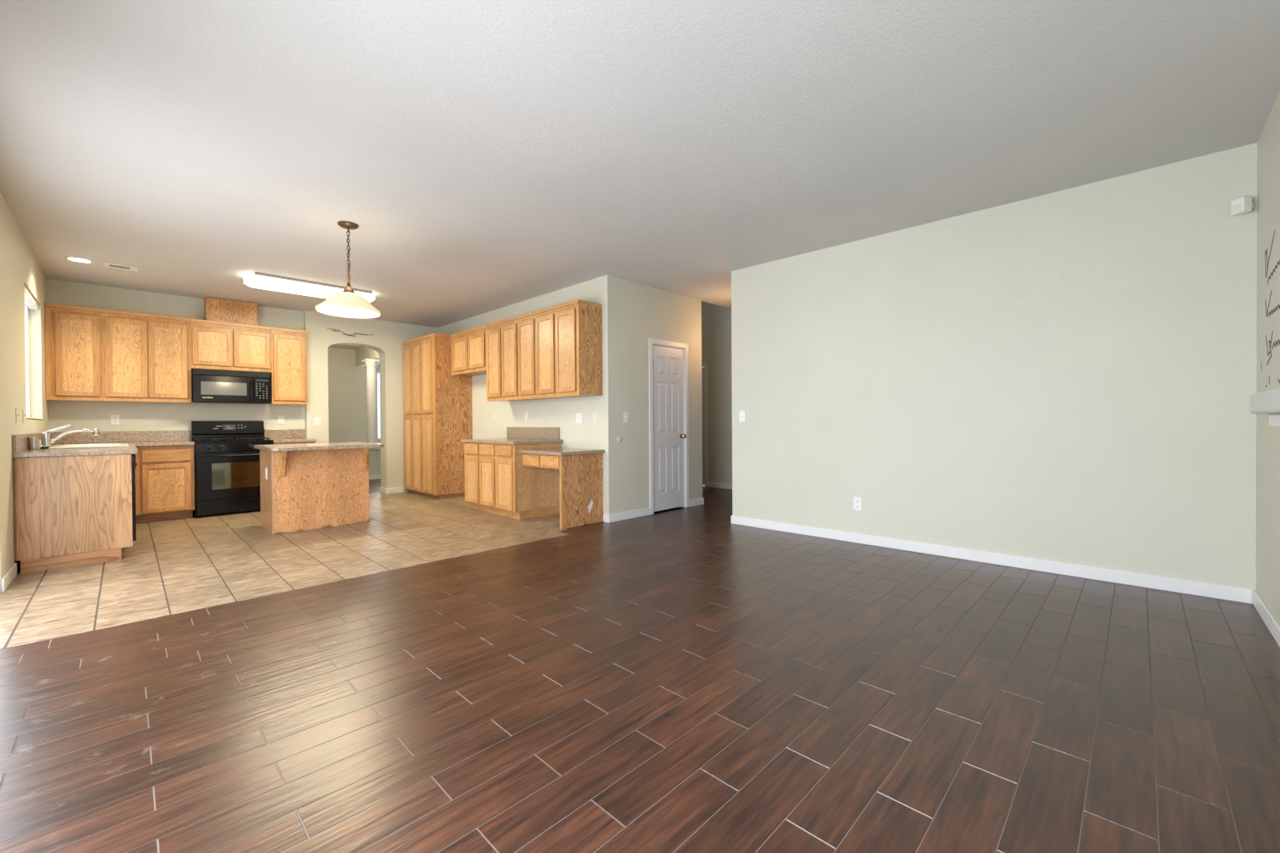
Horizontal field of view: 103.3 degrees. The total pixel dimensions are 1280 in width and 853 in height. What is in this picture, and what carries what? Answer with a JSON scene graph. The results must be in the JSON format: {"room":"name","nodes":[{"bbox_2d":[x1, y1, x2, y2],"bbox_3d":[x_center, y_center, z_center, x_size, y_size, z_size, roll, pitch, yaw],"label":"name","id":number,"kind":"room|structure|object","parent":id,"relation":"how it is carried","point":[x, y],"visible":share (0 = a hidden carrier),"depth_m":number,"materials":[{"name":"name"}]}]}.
{"room":"empty living room","nodes":[
{"label":"empty living room","id":0,"kind":"room"},
{"bbox_2d":[0,192,48,593],"bbox_3d":[-3.348,-0.210,2.371,9.340,2.840,0.130,0,1,45],"label":"wall","id":1,"kind":"structure","parent":0,"point":[20,270],"depth_m":3.91,"materials":[{"name":"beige paint"}]},
{"bbox_2d":[0,563,17,592],"bbox_3d":[-4.464,1.064,3.588,0.575,0.088,0.014,0,1,45],"label":"baseboard","id":2,"kind":"structure","parent":1,"relation":"attached to","point":[11,573],"depth_m":3.53,"materials":[{"name":"white paint"}]},
{"bbox_2d":[15,407,19,423],"bbox_3d":[-4.843,-0.088,3.946,0.072,0.118,0.016,0,1,45],"label":"light switch","id":3,"kind":"object","parent":1,"relation":"attached to","point":[16,409],"visible":1,"depth_m":3.92,"materials":[{"name":"beige plastic"}]},
{"bbox_2d":[22,408,26,423],"bbox_3d":[-5.114,-0.088,4.212,0.072,0.118,0.016,0,1,45],"label":"light switch","id":4,"kind":"object","parent":1,"relation":"attached to","point":[23,410],"visible":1,"depth_m":4.20,"materials":[{"name":"beige plastic"}]},
{"bbox_2d":[24,287,42,420],"bbox_3d":[-5.736,-0.652,4.720,1.200,1.182,0.120,0,1,45],"label":"window","id":5,"kind":"structure","parent":1,"relation":"in","point":[30,303],"depth_m":5.09,"materials":[{"name":"white paint"}]},
{"bbox_2d":[46,279,304,441],"bbox_3d":[-5.741,-0.227,6.512,0.120,2.840,2.420,0,1,45],"label":"wall","id":6,"kind":"structure","parent":0,"point":[80,415],"depth_m":6.19,"materials":[{"name":"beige paint"}]},
{"bbox_2d":[44,302,103,401],"bbox_3d":[-6.304,-0.807,5.660,0.267,1.040,0.423,0,1,45],"label":"upper cabinet","id":7,"kind":"object","parent":6,"relation":"attached to","point":[73,334],"visible":0.96,"depth_m":5.57,"materials":[{"name":"brown wood"}]},
{"bbox_2d":[110,414,119,424],"bbox_3d":[-6.184,-0.080,5.971,0.008,0.118,0.072,0,1,45],"label":"wall outlet","id":8,"kind":"object","parent":6,"relation":"attached to","point":[114,418],"visible":1,"depth_m":5.97,"materials":[{"name":"white plastic"}]},
{"bbox_2d":[102,308,191,402],"bbox_3d":[-5.893,-0.813,6.078,0.267,1.040,0.750,0,1,45],"label":"upper cabinet","id":9,"kind":"object","parent":6,"relation":"attached to","point":[147,357],"visible":1,"depth_m":5.96,"materials":[{"name":"brown wood"}]},
{"bbox_2d":[190,318,271,372],"bbox_3d":[-5.346,-1.033,6.635,0.267,0.615,0.815,0,1,45],"label":"upper cabinet","id":10,"kind":"object","parent":6,"relation":"attached to","point":[215,345],"visible":0.99,"depth_m":6.53,"materials":[{"name":"brown wood"}]},
{"bbox_2d":[191,368,270,404],"bbox_3d":[-5.311,-0.512,6.593,0.372,0.419,0.780,0,1,45],"label":"microwave","id":11,"kind":"object","parent":10,"relation":"attached to","point":[207,386],"visible":0.99,"depth_m":6.48,"materials":[{"name":"black plastic"}]},
{"bbox_2d":[203,296,257,325],"bbox_3d":[-5.369,-1.494,6.659,0.197,0.303,0.527,0,1,45],"label":"duct cover","id":12,"kind":"object","parent":10,"relation":"on","point":[215,309],"visible":0.76,"depth_m":6.58,"materials":[{"name":"brown wood"}]},
{"bbox_2d":[278,415,284,424],"bbox_3d":[-5.047,-0.096,7.126,0.008,0.118,0.072,0,1,45],"label":"wall outlet","id":13,"kind":"object","parent":6,"relation":"attached to","point":[281,418],"visible":1,"depth_m":7.12,"materials":[{"name":"white plastic"}]},
{"bbox_2d":[264,429,305,439],"bbox_3d":[-5.008,0.105,7.155,0.020,0.133,0.478,0,1,45],"label":"backsplash","id":14,"kind":"structure","parent":6,"relation":"attached to","point":[270,433],"depth_m":7.14,"materials":[{"name":"stone"}]},
{"bbox_2d":[270,326,307,404],"bbox_3d":[-4.915,-0.827,7.073,0.267,1.040,0.410,0,1,45],"label":"upper cabinet","id":15,"kind":"object","parent":6,"relation":"attached to","point":[288,375],"visible":0.94,"depth_m":6.98,"materials":[{"name":"brown wood"}]},
{"bbox_2d":[327,347,380,443],"bbox_3d":[-6.114,-0.262,11.268,0.120,2.840,5.500,0,1,45],"label":"wall","id":16,"kind":"structure","parent":0,"point":[347,383],"depth_m":10.96,"materials":[{"name":"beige paint"}]},
{"bbox_2d":[354,347,379,366],"bbox_3d":[-4.774,-1.509,11.652,1.250,0.370,2.850,0,1,45],"label":"wall","id":17,"kind":"structure","parent":0,"point":[362,353],"depth_m":10.68,"materials":[{"name":"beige paint"}]},
{"bbox_2d":[303,310,437,492],"bbox_3d":[-4.156,-0.250,8.081,0.260,2.840,2.040,0,1,45],"label":"wall","id":18,"kind":"structure","parent":0,"point":[387,338],"depth_m":7.98,"materials":[{"name":"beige paint"}]},
{"bbox_2d":[314,417,320,425],"bbox_3d":[-4.677,-0.076,7.354,0.016,0.118,0.085,0,1,45],"label":"light switch","id":19,"kind":"object","parent":18,"relation":"attached to","point":[317,420],"visible":1,"depth_m":7.35,"materials":[{"name":"white plastic"}]},
{"bbox_2d":[326,328,372,336],"bbox_3d":[-4.376,-1.408,7.670,0.001,0.088,0.635,0,1,45],"label":"wall decal","id":20,"kind":"object","parent":18,"relation":"attached to","point":[327,328],"depth_m":7.65,"materials":[{"name":"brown plastic"}]},
{"bbox_2d":[379,487,403,494],"bbox_3d":[-4.020,1.024,8.212,0.274,0.088,0.269,0,1,45],"label":"baseboard","id":21,"kind":"structure","parent":18,"relation":"attached to","point":[389,491],"depth_m":8.11,"materials":[{"name":"white paint"}]},
{"bbox_2d":[368,449,380,479],"bbox_3d":[-4.402,0.747,11.227,0.120,0.600,2.980,0,1,45],"label":"wall","id":22,"kind":"structure","parent":0,"point":[374,455],"depth_m":10.19,"materials":[{"name":"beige paint"}]},
{"bbox_2d":[369,474,380,479],"bbox_3d":[-4.356,1.002,11.178,0.015,0.090,2.990,0,1,45],"label":"baseboard","id":23,"kind":"structure","parent":22,"relation":"attached to","point":[377,476],"depth_m":10.18,"materials":[{"name":"white paint"}]},
{"bbox_3d":[-4.415,0.427,11.214,0.200,0.040,3.010,0,1,45],"label":"trim","id":24,"kind":"structure","parent":22,"relation":"on","visible":0},
{"bbox_2d":[361,359,379,443],"bbox_3d":[-5.395,-0.459,10.208,0.290,1.760,0.290,0,1,45],"label":"column","id":25,"kind":"structure","parent":24,"relation":"on","point":[371,364],"depth_m":10.12,"materials":[{"name":"white paint"}]},
{"bbox_2d":[437,274,616,514],"bbox_3d":[-1.851,-0.258,7.160,4.320,2.840,0.120,0,1,45],"label":"wall","id":26,"kind":"structure","parent":0,"point":[561,413],"depth_m":6.06,"materials":[{"name":"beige paint"}]},
{"bbox_2d":[450,325,486,376],"bbox_3d":[-2.324,-1.063,7.280,1.055,0.605,0.352,0,1,45],"label":"upper cabinet","id":27,"kind":"object","parent":26,"relation":"attached to","point":[468,347],"visible":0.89,"depth_m":7.12,"materials":[{"name":"brown wood"}]},
{"bbox_2d":[493,413,496,420],"bbox_3d":[-2.095,-0.142,7.311,0.072,0.118,0.008,0,1,45],"label":"wall outlet","id":28,"kind":"object","parent":26,"relation":"attached to","point":[494,414],"visible":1,"depth_m":7.30,"materials":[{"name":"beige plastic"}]},
{"bbox_2d":[485,320,523,401],"bbox_3d":[-1.807,-0.850,6.775,0.390,1.030,0.352,0,1,45],"label":"upper cabinet","id":29,"kind":"object","parent":26,"relation":"attached to","point":[493,338],"visible":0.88,"depth_m":6.65,"materials":[{"name":"brown wood"}]},
{"bbox_2d":[500,311,551,401],"bbox_3d":[-1.395,-0.849,6.370,0.767,1.030,0.352,0,1,45],"label":"upper cabinet","id":30,"kind":"object","parent":26,"relation":"attached to","point":[518,334],"visible":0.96,"depth_m":6.21,"materials":[{"name":"brown wood"}]},
{"bbox_2d":[524,411,528,420],"bbox_3d":[-1.510,-0.141,6.736,0.072,0.118,0.008,0,1,45],"label":"wall outlet","id":31,"kind":"object","parent":26,"relation":"attached to","point":[526,412],"visible":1,"depth_m":6.73,"materials":[{"name":"white plastic"}]},
{"bbox_2d":[506,427,559,439],"bbox_3d":[-1.421,0.084,6.642,1.200,0.150,0.020,0,1,45],"label":"backsplash","id":32,"kind":"structure","parent":26,"relation":"attached to","point":[514,433],"depth_m":6.57,"materials":[{"name":"stone"}]},
{"bbox_2d":[535,299,602,398],"bbox_3d":[-0.833,-0.849,5.817,0.808,1.030,0.352,0,1,45],"label":"upper cabinet","id":33,"kind":"object","parent":26,"relation":"attached to","point":[569,334],"visible":1,"depth_m":5.60,"materials":[{"name":"brown wood"}]},
{"bbox_2d":[576,413,581,423],"bbox_3d":[-0.721,-0.100,5.955,0.115,0.118,0.016,0,1,45],"label":"light switch","id":34,"kind":"object","parent":26,"relation":"attached to","point":[578,416],"visible":1,"depth_m":5.95,"materials":[{"name":"white plastic"}]},
{"bbox_2d":[593,413,597,423],"bbox_3d":[-0.512,-0.100,5.755,0.072,0.118,0.008,0,1,45],"label":"wall outlet","id":35,"kind":"object","parent":26,"relation":"attached to","point":[595,415],"visible":1,"depth_m":5.75,"materials":[{"name":"beige plastic"}]},
{"bbox_2d":[603,513,609,523],"bbox_3d":[-0.373,1.021,5.632,0.096,0.088,0.014,0,1,45],"label":"baseboard","id":36,"kind":"structure","parent":26,"relation":"attached to","point":[606,517],"depth_m":5.62,"materials":[{"name":"white paint"}]},
{"bbox_2d":[0,478,1279,852],"bbox_3d":[-2.099,1.128,6.624,13.520,0.121,7.920,0,1,45],"label":"floor","id":37,"kind":"structure","parent":0,"point":[691,679],"depth_m":2.04,"materials":[{"name":"brown wood"}]},
{"bbox_2d":[12,453,133,573],"bbox_3d":[-5.381,0.667,4.928,2.613,0.871,0.644,0,1,45],"label":"base cabinet","id":38,"kind":"object","parent":37,"relation":"on","point":[75,510],"visible":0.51,"depth_m":3.99,"materials":[{"name":"brown wood"}]},
{"bbox_2d":[11,430,194,458],"bbox_3d":[-5.194,0.142,5.104,2.633,0.172,1.168,0,1,45],"label":"countertop","id":39,"kind":"structure","parent":38,"relation":"on","point":[134,439],"depth_m":5.71,"materials":[{"name":"stone"}]},
{"bbox_2d":[27,436,41,449],"bbox_3d":[-5.094,0.142,4.261,0.086,0.105,0.086,0,1,45],"label":"metal cup","id":40,"kind":"object","parent":39,"relation":"on","point":[34,443],"visible":0.91,"depth_m":4.24,"materials":[{"name":"silver metal"}]},
{"bbox_2d":[40,424,99,447],"bbox_3d":[-5.272,0.086,4.694,0.072,0.213,0.371,0,1,45],"label":"faucet","id":41,"kind":"object","parent":39,"relation":"on","point":[47,441],"visible":0.91,"depth_m":4.62,"materials":[{"name":"silver metal"}]},
{"bbox_2d":[48,443,128,448],"bbox_3d":[-5.199,0.270,4.811,0.820,0.186,0.485,0,1,45],"label":"sink","id":42,"kind":"object","parent":39,"relation":"in","point":[98,445],"visible":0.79,"depth_m":4.70,"materials":[{"name":"white ceramic"}]},
{"bbox_2d":[64,444,120,447],"bbox_3d":[-5.200,0.275,4.810,0.710,0.175,0.380,0,1,45],"label":"basin","id":43,"kind":"object","parent":42,"relation":"in","point":[66,445],"depth_m":5.02,"materials":[{"name":"white ceramic"}]},
{"bbox_2d":[131,453,137,541],"bbox_3d":[-4.674,0.617,4.277,0.647,0.763,0.612,0,1,45],"label":"dishwasher","id":44,"kind":"object","parent":38,"relation":"in","point":[134,464],"visible":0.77,"depth_m":4.25,"materials":[{"name":"black metal"}]},
{"bbox_2d":[134,445,195,523],"bbox_3d":[-5.704,0.660,6.038,0.597,0.871,0.558,0,1,45],"label":"base cabinet","id":45,"kind":"object","parent":37,"relation":"on","point":[165,475],"visible":0.87,"depth_m":5.85,"materials":[{"name":"brown wood"}]},
{"bbox_2d":[191,420,273,517],"bbox_3d":[-5.205,0.507,6.478,0.688,1.165,0.768,0,1,45],"label":"stove","id":46,"kind":"object","parent":37,"relation":"on","point":[227,462],"visible":0.79,"depth_m":6.28,"materials":[{"name":"black metal"}]},
{"bbox_2d":[192,439,273,443],"bbox_3d":[-5.207,0.186,6.475,0.535,0.017,0.768,0,1,45],"label":"cooktop","id":47,"kind":"object","parent":46,"relation":"in","point":[196,441],"depth_m":6.37,"materials":[{"name":"black metal"}]},
{"bbox_2d":[273,442,314,444],"bbox_3d":[-4.801,0.647,6.955,0.597,0.871,0.468,0,1,45],"label":"base cabinet","id":48,"kind":"object","parent":37,"relation":"on","point":[298,442],"visible":0.11,"depth_m":6.75,"materials":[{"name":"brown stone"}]},
{"bbox_2d":[264,429,316,442],"bbox_3d":[-4.794,0.124,6.947,0.618,0.172,0.480,0,1,45],"label":"countertop","id":49,"kind":"structure","parent":48,"relation":"on","point":[276,435],"depth_m":7.07,"materials":[{"name":"stone"}]},
{"bbox_2d":[259,448,369,535],"bbox_3d":[-3.560,0.662,5.589,0.808,0.847,0.896,0,1,45],"label":"kitchen island","id":50,"kind":"object","parent":37,"relation":"on","point":[301,491],"visible":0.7,"depth_m":5.37,"materials":[{"name":"brown wood"}]},
{"bbox_2d":[254,442,383,451],"bbox_3d":[-3.521,0.217,5.576,0.960,0.039,1.030,0,1,45],"label":"island countertop","id":51,"kind":"structure","parent":50,"relation":"on","point":[292,447],"depth_m":5.31,"materials":[{"name":"stone"}]},
{"bbox_2d":[402,332,472,499],"bbox_3d":[-3.207,-0.151,7.990,1.193,2.429,0.597,0,1,45],"label":"pantry cabinet","id":52,"kind":"object","parent":37,"relation":"on","point":[437,404],"visible":1,"depth_m":7.61,"materials":[{"name":"brown wood"}]},
{"bbox_2d":[464,442,561,519],"bbox_3d":[-1.621,0.633,6.385,1.205,0.867,0.677,0,1,45],"label":"base cabinet","id":53,"kind":"object","parent":37,"relation":"on","point":[497,482],"visible":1,"depth_m":6.01,"materials":[{"name":"brown wood"}]},
{"bbox_2d":[460,427,563,444],"bbox_3d":[-1.632,0.105,6.377,1.270,0.186,0.693,0,1,45],"label":"countertop","id":54,"kind":"structure","parent":53,"relation":"on","point":[514,435],"depth_m":6.39,"materials":[{"name":"stone"}]},
{"bbox_2d":[522,453,603,529],"bbox_3d":[-0.884,0.682,5.735,0.759,0.769,0.572,0,1,45],"label":"desk","id":55,"kind":"object","parent":37,"relation":"on","point":[581,476],"visible":0.89,"depth_m":5.46,"materials":[{"name":"brown wood"}]},
{"bbox_2d":[518,448,605,455],"bbox_3d":[-0.885,0.279,5.705,0.793,0.035,0.608,0,1,45],"label":"countertop","id":56,"kind":"structure","parent":55,"relation":"on","point":[555,451],"depth_m":5.51,"materials":[{"name":"stone"}]},
{"bbox_2d":[0,0,1279,349],"bbox_3d":[-1.945,-1.721,6.363,12.940,0.100,7.820,0,1,45],"label":"ceiling","id":57,"kind":"structure","parent":0,"point":[485,156],"depth_m":2.80,"materials":[{"name":"paint"}]},
{"bbox_2d":[64,256,93,263],"bbox_3d":[-5.485,-1.631,4.960,0.190,0.009,0.190,0,1,45],"label":"recessed light","id":58,"kind":"object","parent":57,"relation":"in","point":[69,258],"visible":1,"depth_m":4.95,"materials":[{"name":"white paint"}]},
{"bbox_2d":[103,261,138,271],"bbox_3d":[-5.312,-1.633,5.186,0.190,0.011,0.250,0,1,45],"label":"ceiling vent","id":59,"kind":"object","parent":57,"relation":"in","point":[105,264],"visible":1,"depth_m":5.17,"materials":[{"name":"white metal"}]},
{"bbox_2d":[244,272,374,302],"bbox_3d":[-3.829,-1.605,5.945,0.376,0.099,1.280,0,1,45],"label":"ceiling light","id":60,"kind":"object","parent":57,"relation":"attached to","point":[262,281],"visible":0.82,"depth_m":5.73,"materials":[{"name":"white plastic"}]},
{"bbox_2d":[315,221,380,318],"bbox_3d":[-2.380,-1.290,4.139,0.463,0.719,0.463,0,1,45],"label":"pendant light","id":61,"kind":"object","parent":57,"relation":"hanging from","point":[346,304],"visible":1,"depth_m":4.11,"materials":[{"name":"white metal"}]},
{"bbox_2d":[615,277,702,513],"bbox_3d":[0.244,-0.264,6.285,0.134,2.840,1.570,0,1,45],"label":"wall","id":62,"kind":"structure","parent":0,"point":[642,312],"depth_m":6.00,"materials":[{"name":"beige paint"}]},
{"bbox_2d":[623,412,628,423],"bbox_3d":[-0.156,-0.103,5.790,0.016,0.118,0.072,0,1,45],"label":"light switch","id":63,"kind":"object","parent":62,"relation":"attached to","point":[625,414],"visible":1,"depth_m":5.79,"materials":[{"name":"white plastic"}]},
{"bbox_2d":[609,498,703,523],"bbox_3d":[0.253,1.012,6.210,0.014,0.088,1.690,0,1,45],"label":"baseboard","id":64,"kind":"structure","parent":62,"relation":"attached to","point":[643,512],"depth_m":5.89,"materials":[{"name":"white paint"}]},
{"bbox_2d":[648,337,689,514],"bbox_3d":[0.345,-0.005,6.358,0.176,2.120,0.740,0,1,45],"label":"door","id":65,"kind":"structure","parent":62,"relation":"in","point":[668,384],"depth_m":6.33,"materials":[{"name":"white paint"}]},
{"bbox_2d":[701,301,732,486],"bbox_3d":[2.217,-1.568,7.672,8.800,5.400,0.120,0,1,45],"label":"wall","id":66,"kind":"structure","parent":0,"point":[716,320],"depth_m":8.49,"materials":[{"name":"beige paint"}]},
{"bbox_2d":[701,362,708,487],"bbox_3d":[0.835,-0.030,9.014,0.980,2.120,0.096,0,1,45],"label":"door","id":67,"kind":"structure","parent":66,"relation":"in","point":[704,370],"depth_m":8.67,"materials":[{"name":"white paint"}]},
{"bbox_2d":[708,482,732,489],"bbox_3d":[3.210,0.990,6.638,5.730,0.088,0.014,0,1,45],"label":"baseboard","id":68,"kind":"structure","parent":66,"relation":"attached to","point":[723,485],"depth_m":8.46,"materials":[{"name":"white paint"}]},
{"bbox_2d":[731,142,1256,590],"bbox_3d":[2.424,-0.263,4.268,3.770,2.840,0.230,0,1,45],"label":"wall","id":69,"kind":"structure","parent":0,"point":[1068,375],"depth_m":3.74,"materials":[{"name":"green paint"}]},
{"bbox_2d":[738,411,744,422],"bbox_3d":[1.089,-0.108,5.414,0.072,0.118,0.017,0,1,45],"label":"light switch","id":70,"kind":"object","parent":69,"relation":"attached to","point":[741,414],"visible":1,"depth_m":5.42,"materials":[{"name":"white plastic"}]},
{"bbox_2d":[853,497,861,511],"bbox_3d":[1.976,0.703,4.598,0.072,0.118,0.008,0,1,43],"label":"wall outlet","id":71,"kind":"object","parent":69,"relation":"attached to","point":[857,501],"visible":1,"depth_m":4.60,"materials":[{"name":"white plastic"}]},
{"bbox_2d":[730,515,1255,604],"bbox_3d":[2.378,1.013,4.321,3.662,0.088,0.244,0,1,45],"label":"baseboard","id":72,"kind":"structure","parent":69,"relation":"attached to","point":[1201,589],"depth_m":3.74,"materials":[{"name":"white paint"}]},
{"bbox_2d":[1256,90,1279,624],"bbox_3d":[1.849,-0.234,1.081,0.120,2.840,5.580,0,1,45],"label":"wall","id":73,"kind":"structure","parent":0,"point":[1268,144],"depth_m":2.73,"materials":[{"name":"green paint"}]},
{"bbox_2d":[1231,197,1254,215],"bbox_3d":[3.579,-1.307,3.004,0.094,0.088,0.064,0,0,0],"label":"sensor","id":74,"kind":"object","parent":73,"relation":"attached to","point":[1241,206],"visible":1,"depth_m":2.98,"materials":[{"name":"white plastic"}]},
{"bbox_2d":[1250,388,1279,427],"bbox_3d":[2.396,-0.071,1.795,0.099,0.167,2.120,0,1,45],"label":"fireplace mantel","id":75,"kind":"object","parent":73,"relation":"attached to","point":[1267,402],"visible":1,"depth_m":2.29,"materials":[{"name":"white paint"}]},
{"bbox_2d":[1250,388,1279,413],"bbox_3d":[2.395,-0.104,1.795,0.099,0.102,2.120,0,1,45],"label":"shelf","id":76,"kind":"object","parent":75,"relation":"attached to","point":[1267,402],"depth_m":2.24,"materials":[{"name":"white paint"}]},
{"bbox_2d":[1252,590,1279,647],"bbox_3d":[1.804,1.042,1.133,0.014,0.088,5.265,0,1,45],"label":"baseboard","id":77,"kind":"structure","parent":73,"relation":"attached to","point":[1269,619],"depth_m":2.69,"materials":[{"name":"white paint"}]},
{"bbox_2d":[1264,230,1279,284],"bbox_3d":[3.120,-0.888,2.459,0.001,0.240,0.970,0,1,45],"label":"wall decal","id":78,"kind":"object","parent":73,"relation":"attached to","point":[1265,253],"depth_m":2.69,"materials":[{"name":"grey plastic"}]},
{"bbox_2d":[1265,333,1279,364],"bbox_3d":[3.106,-0.412,2.446,0.001,0.170,0.960,0,1,45],"label":"wall decal","id":79,"kind":"object","parent":73,"relation":"attached to","point":[1274,344],"depth_m":2.67,"materials":[{"name":"grey plastic"}]},
{"bbox_2d":[1265,291,1279,317],"bbox_3d":[3.115,-0.650,2.454,0.001,0.136,0.970,0,1,45],"label":"wall decal","id":80,"kind":"object","parent":73,"relation":"attached to","point":[1278,306],"depth_m":2.68,"materials":[{"name":"grey plastic"}]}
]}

